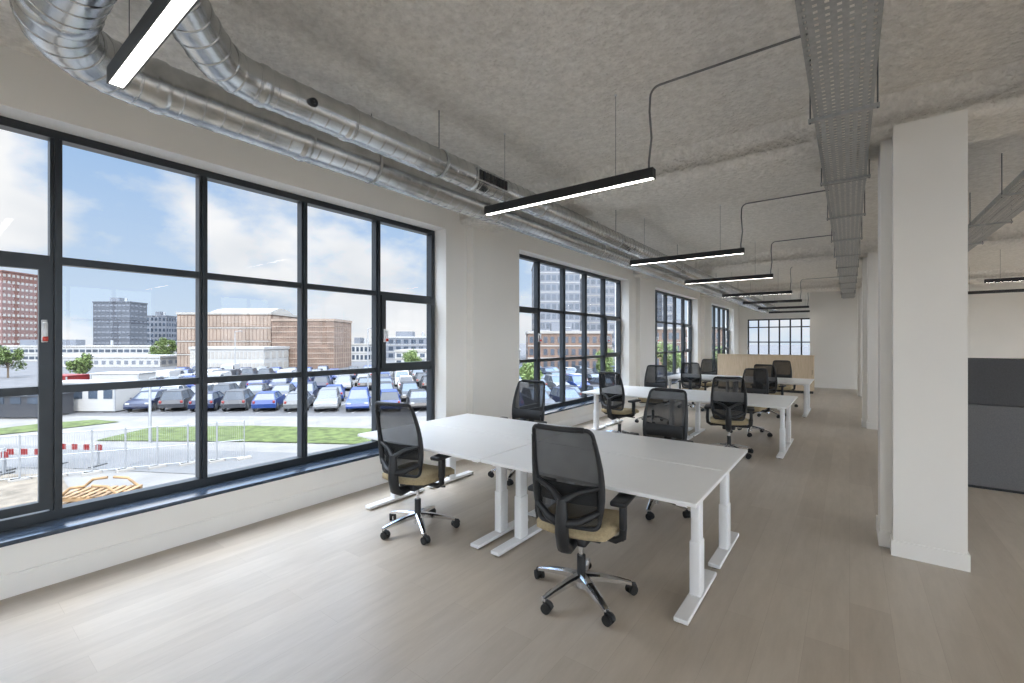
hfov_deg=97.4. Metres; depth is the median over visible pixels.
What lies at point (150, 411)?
street lamp
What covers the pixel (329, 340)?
exhibition hall
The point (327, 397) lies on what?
car
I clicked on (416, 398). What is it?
car
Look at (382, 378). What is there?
car
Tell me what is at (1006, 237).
ceiling beam
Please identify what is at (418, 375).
car
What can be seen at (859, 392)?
column
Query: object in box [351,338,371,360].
office block
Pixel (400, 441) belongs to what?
office chair
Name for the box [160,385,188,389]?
car
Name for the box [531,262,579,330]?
apartment tower
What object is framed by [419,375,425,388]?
car
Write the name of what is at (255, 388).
car
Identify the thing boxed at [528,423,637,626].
office chair
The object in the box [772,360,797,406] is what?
office chair
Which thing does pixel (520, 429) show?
office desk
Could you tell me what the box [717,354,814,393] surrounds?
storage cabinet
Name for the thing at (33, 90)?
wall
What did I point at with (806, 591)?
floor
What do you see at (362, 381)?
car
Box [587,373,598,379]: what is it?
car
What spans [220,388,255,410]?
car
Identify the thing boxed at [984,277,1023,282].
pendant lamp
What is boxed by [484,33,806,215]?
pendant lamp
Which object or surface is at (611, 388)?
office chair
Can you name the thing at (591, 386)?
car
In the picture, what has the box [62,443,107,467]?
barrier
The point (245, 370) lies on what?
car
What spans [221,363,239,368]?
van
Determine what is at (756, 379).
office chair
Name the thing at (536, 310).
window
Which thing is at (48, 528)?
window sill
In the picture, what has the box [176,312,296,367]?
exhibition hall
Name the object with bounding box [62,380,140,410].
cabin
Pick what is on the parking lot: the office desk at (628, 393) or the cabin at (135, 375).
the cabin at (135, 375)
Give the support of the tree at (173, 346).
on the parking lot
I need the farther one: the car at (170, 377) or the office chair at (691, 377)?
the car at (170, 377)
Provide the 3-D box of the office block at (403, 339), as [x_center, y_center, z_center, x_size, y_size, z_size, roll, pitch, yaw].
[-34.391,1.210,153.000,26.470,9.120,24.857,0,0,37]
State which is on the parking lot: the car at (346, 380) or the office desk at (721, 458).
the car at (346, 380)
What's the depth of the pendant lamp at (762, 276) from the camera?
8.72 m
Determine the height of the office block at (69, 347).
6.320 m
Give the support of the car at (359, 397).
on the parking lot
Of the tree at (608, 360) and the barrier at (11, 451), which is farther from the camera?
the tree at (608, 360)
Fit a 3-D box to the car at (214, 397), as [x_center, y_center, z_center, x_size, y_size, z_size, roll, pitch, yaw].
[-25.391,4.897,37.847,2.060,1.445,4.330,0,0,-17]
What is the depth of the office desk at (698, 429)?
7.45 m
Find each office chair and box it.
[375,401,459,544]
[488,380,546,485]
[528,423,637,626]
[599,371,640,435]
[627,388,693,519]
[635,365,667,422]
[678,362,707,410]
[700,359,717,390]
[704,376,754,458]
[730,368,772,436]
[754,364,785,417]
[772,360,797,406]
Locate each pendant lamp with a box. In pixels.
[107,0,199,88]
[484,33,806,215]
[630,190,828,265]
[684,235,830,283]
[722,267,791,296]
[743,277,833,303]
[758,297,808,309]
[769,296,809,312]
[968,266,1023,293]
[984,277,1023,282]
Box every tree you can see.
[0,345,27,377]
[65,353,93,373]
[148,337,169,354]
[159,340,176,354]
[402,349,421,361]
[519,362,543,379]
[595,348,614,372]
[657,341,680,371]
[715,346,721,359]
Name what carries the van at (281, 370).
on the parking lot
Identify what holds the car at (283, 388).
on the parking lot
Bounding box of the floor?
[0,386,1023,682]
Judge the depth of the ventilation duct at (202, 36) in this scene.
2.97 m
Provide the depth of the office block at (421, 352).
105.00 m
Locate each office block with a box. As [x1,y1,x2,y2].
[2,340,176,360]
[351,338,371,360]
[371,331,425,358]
[394,349,520,364]
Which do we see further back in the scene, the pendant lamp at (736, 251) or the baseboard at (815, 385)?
the baseboard at (815, 385)
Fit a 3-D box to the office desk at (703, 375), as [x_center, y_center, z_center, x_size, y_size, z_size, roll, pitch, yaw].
[5.187,1.280,12.050,1.590,0.740,0.795,0,0,37]
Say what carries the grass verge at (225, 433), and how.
on the paving strip
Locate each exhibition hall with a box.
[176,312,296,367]
[271,319,351,368]
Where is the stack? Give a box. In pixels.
[62,476,142,504]
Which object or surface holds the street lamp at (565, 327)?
on the parking lot
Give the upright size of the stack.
0.830 m
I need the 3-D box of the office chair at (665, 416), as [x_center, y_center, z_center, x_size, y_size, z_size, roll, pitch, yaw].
[1.459,1.071,4.475,0.684,1.157,0.719,0,0,-30]
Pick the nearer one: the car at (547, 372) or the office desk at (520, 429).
the office desk at (520, 429)
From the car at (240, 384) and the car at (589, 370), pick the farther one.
the car at (589, 370)
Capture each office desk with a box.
[358,423,531,548]
[420,413,569,516]
[481,444,726,625]
[581,389,648,429]
[584,428,747,568]
[605,385,696,430]
[667,375,713,387]
[674,373,739,388]
[687,390,797,447]
[687,394,792,458]
[740,376,813,411]
[777,380,811,417]
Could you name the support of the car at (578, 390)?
on the parking lot
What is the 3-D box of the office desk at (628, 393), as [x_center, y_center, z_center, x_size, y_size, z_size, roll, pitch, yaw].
[2.125,1.280,7.966,1.590,0.740,0.795,0,0,37]
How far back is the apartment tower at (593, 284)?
150.01 m
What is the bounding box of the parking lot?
[0,344,809,415]
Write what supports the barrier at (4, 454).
on the paving strip
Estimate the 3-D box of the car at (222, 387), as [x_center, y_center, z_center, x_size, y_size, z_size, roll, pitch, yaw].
[-27.417,4.808,43.428,2.060,1.625,4.330,0,0,-16]
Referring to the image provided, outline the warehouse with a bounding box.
[62,355,176,366]
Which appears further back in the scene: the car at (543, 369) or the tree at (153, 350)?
the tree at (153, 350)
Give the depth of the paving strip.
27.24 m
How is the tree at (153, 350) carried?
on the parking lot
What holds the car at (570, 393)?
on the parking lot
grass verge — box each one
[0,420,119,433]
[98,425,371,443]
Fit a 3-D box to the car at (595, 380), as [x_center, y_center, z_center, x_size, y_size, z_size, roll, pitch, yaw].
[10.194,4.897,52.761,2.060,1.445,4.330,0,0,-16]
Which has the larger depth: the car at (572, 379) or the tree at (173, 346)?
the tree at (173, 346)
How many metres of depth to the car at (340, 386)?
42.58 m
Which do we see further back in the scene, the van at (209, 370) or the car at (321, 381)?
the van at (209, 370)
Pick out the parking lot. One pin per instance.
(27, 377)
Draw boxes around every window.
[0,116,434,531]
[519,254,620,409]
[655,290,691,380]
[712,305,728,358]
[748,318,809,354]
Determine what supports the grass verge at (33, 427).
on the paving strip
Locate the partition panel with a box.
[968,358,1023,493]
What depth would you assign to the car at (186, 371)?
67.11 m
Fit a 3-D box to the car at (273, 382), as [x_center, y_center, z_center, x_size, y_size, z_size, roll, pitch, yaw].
[-27.291,4.808,53.111,2.060,1.625,4.330,0,0,-16]
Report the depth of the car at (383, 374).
56.73 m
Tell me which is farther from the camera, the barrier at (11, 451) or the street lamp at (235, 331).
the street lamp at (235, 331)
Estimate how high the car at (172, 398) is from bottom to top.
1.625 m
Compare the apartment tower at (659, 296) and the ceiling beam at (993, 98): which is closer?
the ceiling beam at (993, 98)
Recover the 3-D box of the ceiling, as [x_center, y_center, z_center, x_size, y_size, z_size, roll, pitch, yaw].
[6.100,-2.075,5.925,12.090,0.350,32.600,0,0,37]
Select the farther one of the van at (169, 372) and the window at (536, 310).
the van at (169, 372)
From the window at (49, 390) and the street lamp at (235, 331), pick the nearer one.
the window at (49, 390)
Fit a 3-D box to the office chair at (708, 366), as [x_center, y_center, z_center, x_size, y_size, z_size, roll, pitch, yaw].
[5.459,1.071,12.576,0.684,1.157,0.719,0,0,-32]
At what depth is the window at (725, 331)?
19.87 m
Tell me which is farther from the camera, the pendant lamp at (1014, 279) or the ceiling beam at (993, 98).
the pendant lamp at (1014, 279)
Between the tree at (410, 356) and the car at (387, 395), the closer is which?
the car at (387, 395)
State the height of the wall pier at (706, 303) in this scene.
3.550 m
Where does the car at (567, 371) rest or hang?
on the parking lot
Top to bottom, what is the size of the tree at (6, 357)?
5.433 m
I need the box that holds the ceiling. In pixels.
[0,0,1023,300]
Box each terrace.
[525,323,612,368]
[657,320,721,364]
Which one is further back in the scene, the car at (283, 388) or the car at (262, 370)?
the car at (262, 370)
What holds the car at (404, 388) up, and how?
on the parking lot
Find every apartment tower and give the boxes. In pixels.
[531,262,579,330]
[580,276,614,357]
[657,293,672,320]
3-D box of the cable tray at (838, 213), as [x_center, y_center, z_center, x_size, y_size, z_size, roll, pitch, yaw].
[4.862,-1.675,6.541,0.370,0.450,22.300,0,0,37]
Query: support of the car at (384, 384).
on the parking lot
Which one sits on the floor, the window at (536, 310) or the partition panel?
the partition panel
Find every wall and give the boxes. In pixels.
[0,45,738,575]
[739,300,809,353]
[810,281,1023,385]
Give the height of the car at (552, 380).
1.625 m
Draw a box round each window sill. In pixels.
[0,447,378,547]
[544,399,599,415]
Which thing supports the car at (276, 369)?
on the parking lot
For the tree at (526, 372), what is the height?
3.785 m
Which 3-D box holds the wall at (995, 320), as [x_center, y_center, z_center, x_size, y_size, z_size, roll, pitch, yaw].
[15.658,-0.125,15.694,8.520,3.550,4.900,0,0,37]
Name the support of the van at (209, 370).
on the parking lot
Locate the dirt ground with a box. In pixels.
[0,474,67,507]
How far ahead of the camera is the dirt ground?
16.91 m
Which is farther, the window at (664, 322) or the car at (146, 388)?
the car at (146, 388)
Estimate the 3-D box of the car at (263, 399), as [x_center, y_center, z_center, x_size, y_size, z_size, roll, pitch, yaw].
[-20.449,4.897,37.971,2.060,1.445,4.330,0,0,-17]
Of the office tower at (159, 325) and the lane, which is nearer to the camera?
the lane
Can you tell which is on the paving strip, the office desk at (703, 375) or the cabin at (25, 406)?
the cabin at (25, 406)
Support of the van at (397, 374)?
on the parking lot
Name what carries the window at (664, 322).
in the wall at (33, 90)
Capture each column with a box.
[857,286,861,395]
[861,252,877,429]
[876,109,970,571]
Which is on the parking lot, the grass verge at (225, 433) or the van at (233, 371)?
the van at (233, 371)
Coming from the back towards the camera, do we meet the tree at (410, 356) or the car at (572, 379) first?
the tree at (410, 356)
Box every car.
[123,389,166,410]
[141,386,161,390]
[157,388,194,410]
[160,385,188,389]
[164,376,183,378]
[182,375,194,387]
[183,369,194,373]
[188,391,223,410]
[190,384,213,392]
[212,383,241,393]
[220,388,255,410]
[224,381,247,387]
[240,368,257,374]
[246,379,269,386]
[246,383,270,393]
[251,391,285,410]
[257,368,275,373]
[268,383,295,395]
[269,378,291,389]
[271,367,281,372]
[283,391,313,410]
[289,378,309,386]
[292,381,318,397]
[313,376,331,387]
[313,387,340,410]
[317,365,328,369]
[326,384,345,400]
[334,374,352,389]
[345,387,370,410]
[354,373,369,385]
[356,377,371,387]
[381,372,390,376]
[381,377,393,387]
[381,381,393,388]
[381,389,400,402]
[396,375,413,390]
[399,381,418,401]
[406,389,425,407]
[410,369,422,378]
[413,372,425,383]
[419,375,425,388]
[540,367,554,373]
[544,374,569,387]
[545,385,550,394]
[545,390,554,404]
[546,371,558,374]
[549,386,580,401]
[557,385,580,394]
[565,369,575,374]
[565,374,589,388]
[575,368,592,373]
[580,384,598,390]
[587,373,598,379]
[588,377,598,384]
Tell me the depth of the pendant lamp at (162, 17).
1.79 m
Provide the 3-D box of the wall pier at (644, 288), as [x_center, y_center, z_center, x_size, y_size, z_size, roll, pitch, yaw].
[3.522,-0.125,11.834,0.135,3.550,1.130,0,0,37]
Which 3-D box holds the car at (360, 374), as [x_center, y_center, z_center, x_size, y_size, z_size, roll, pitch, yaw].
[-19.387,4.897,58.587,2.060,1.445,4.330,0,0,-16]
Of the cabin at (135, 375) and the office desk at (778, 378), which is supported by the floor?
the office desk at (778, 378)
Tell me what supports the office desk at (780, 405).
on the floor
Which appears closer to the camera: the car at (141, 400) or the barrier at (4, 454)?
the barrier at (4, 454)
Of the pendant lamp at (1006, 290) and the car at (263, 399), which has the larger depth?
the car at (263, 399)
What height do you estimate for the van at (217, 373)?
1.950 m
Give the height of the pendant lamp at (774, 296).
0.710 m
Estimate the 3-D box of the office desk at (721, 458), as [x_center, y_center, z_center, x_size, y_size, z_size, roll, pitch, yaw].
[1.115,1.280,3.954,1.590,0.740,0.795,0,0,37]
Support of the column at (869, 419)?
on the floor
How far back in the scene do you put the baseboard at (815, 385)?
15.80 m
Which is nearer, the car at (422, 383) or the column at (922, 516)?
the column at (922, 516)
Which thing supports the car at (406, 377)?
on the parking lot
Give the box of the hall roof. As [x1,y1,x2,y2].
[212,309,292,314]
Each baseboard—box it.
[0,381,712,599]
[814,384,857,389]
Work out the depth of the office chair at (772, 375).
9.73 m
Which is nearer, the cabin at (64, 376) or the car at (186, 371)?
the cabin at (64, 376)
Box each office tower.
[0,270,37,344]
[92,298,147,344]
[147,312,176,344]
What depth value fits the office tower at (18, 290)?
154.96 m
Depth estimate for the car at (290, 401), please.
36.08 m
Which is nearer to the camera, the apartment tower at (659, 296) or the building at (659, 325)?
the building at (659, 325)
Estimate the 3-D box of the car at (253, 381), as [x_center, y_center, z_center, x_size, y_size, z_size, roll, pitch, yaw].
[-29.916,4.897,53.232,2.060,1.445,4.330,0,0,-17]
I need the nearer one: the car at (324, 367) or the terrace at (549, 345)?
the car at (324, 367)
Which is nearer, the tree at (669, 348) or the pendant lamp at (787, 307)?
the pendant lamp at (787, 307)
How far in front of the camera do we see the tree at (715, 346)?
62.32 m
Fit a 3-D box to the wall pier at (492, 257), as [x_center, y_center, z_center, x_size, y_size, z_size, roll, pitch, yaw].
[-0.258,-0.125,6.793,0.135,3.550,1.130,0,0,37]
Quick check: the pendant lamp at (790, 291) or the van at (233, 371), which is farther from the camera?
the van at (233, 371)
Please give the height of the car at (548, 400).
1.625 m
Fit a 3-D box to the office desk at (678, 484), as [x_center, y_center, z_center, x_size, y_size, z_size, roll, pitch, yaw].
[0.633,1.280,3.310,1.590,0.740,0.795,0,0,37]
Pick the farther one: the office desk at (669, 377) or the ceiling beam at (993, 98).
the office desk at (669, 377)
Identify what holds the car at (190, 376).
on the parking lot
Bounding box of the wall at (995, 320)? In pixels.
[810,281,1023,385]
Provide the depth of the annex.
82.00 m
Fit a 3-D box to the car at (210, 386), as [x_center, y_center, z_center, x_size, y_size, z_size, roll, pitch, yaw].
[-29.742,4.897,43.687,2.060,1.445,4.330,0,0,-16]
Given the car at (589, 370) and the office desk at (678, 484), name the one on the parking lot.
the car at (589, 370)
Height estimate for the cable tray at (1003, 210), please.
0.450 m
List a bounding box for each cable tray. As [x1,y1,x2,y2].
[795,0,883,298]
[968,153,1023,251]
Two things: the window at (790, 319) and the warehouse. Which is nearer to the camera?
the window at (790, 319)
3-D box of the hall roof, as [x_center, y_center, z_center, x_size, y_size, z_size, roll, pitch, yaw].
[-59.908,-6.900,104.500,17.773,1.400,17.530,0,0,37]
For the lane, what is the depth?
21.40 m
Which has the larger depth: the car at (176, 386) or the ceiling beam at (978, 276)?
the car at (176, 386)
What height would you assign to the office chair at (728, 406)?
1.157 m
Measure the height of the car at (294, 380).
1.445 m
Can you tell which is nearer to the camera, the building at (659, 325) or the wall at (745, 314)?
the wall at (745, 314)
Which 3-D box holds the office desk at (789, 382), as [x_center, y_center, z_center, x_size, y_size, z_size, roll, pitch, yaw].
[5.985,1.280,10.446,1.590,0.740,0.795,0,0,37]
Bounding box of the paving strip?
[0,416,425,492]
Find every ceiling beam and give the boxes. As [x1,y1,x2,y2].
[459,60,1023,231]
[633,224,1023,278]
[700,267,1023,297]
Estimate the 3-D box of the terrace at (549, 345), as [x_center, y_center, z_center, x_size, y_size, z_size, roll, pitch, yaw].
[11.342,1.010,94.000,20.761,9.520,19.876,0,0,37]
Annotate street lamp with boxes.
[148,387,151,442]
[149,375,167,379]
[234,331,241,368]
[367,328,371,388]
[559,327,569,384]
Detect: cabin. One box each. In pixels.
[0,392,74,417]
[62,374,89,379]
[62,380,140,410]
[89,371,156,379]
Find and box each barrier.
[1,447,37,472]
[1,450,14,474]
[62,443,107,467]
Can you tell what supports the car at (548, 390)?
on the parking lot
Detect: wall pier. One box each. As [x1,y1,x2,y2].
[467,226,518,418]
[635,277,654,406]
[701,297,711,386]
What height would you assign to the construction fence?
1.900 m
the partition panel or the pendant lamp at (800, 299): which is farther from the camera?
the pendant lamp at (800, 299)
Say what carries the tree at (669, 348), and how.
on the parking lot
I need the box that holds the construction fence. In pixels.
[0,420,251,482]
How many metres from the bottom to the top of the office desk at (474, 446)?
0.740 m
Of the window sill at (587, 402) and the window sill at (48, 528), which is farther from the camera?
the window sill at (587, 402)
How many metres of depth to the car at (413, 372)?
66.62 m
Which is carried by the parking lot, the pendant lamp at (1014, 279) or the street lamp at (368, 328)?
the street lamp at (368, 328)
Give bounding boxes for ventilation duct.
[9,0,767,312]
[150,0,779,310]
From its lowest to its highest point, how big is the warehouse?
2.500 m
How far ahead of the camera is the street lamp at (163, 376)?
24.96 m
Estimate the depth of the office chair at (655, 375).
9.39 m
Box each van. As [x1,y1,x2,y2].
[156,369,184,376]
[208,369,221,372]
[208,371,231,384]
[215,369,238,374]
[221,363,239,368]
[277,369,296,378]
[394,370,408,385]
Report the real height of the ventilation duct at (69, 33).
0.582 m
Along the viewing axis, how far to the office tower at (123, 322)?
169.98 m
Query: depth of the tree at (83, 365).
61.80 m
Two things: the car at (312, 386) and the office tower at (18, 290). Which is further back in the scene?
the office tower at (18, 290)
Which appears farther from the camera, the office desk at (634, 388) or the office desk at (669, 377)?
the office desk at (669, 377)
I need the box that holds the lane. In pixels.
[1,445,308,473]
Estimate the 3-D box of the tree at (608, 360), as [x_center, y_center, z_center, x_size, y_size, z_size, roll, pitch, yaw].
[13.200,3.248,63.022,3.282,4.821,2.688,0,0,37]
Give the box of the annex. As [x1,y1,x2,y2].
[189,346,289,368]
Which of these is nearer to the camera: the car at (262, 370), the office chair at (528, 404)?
the office chair at (528, 404)

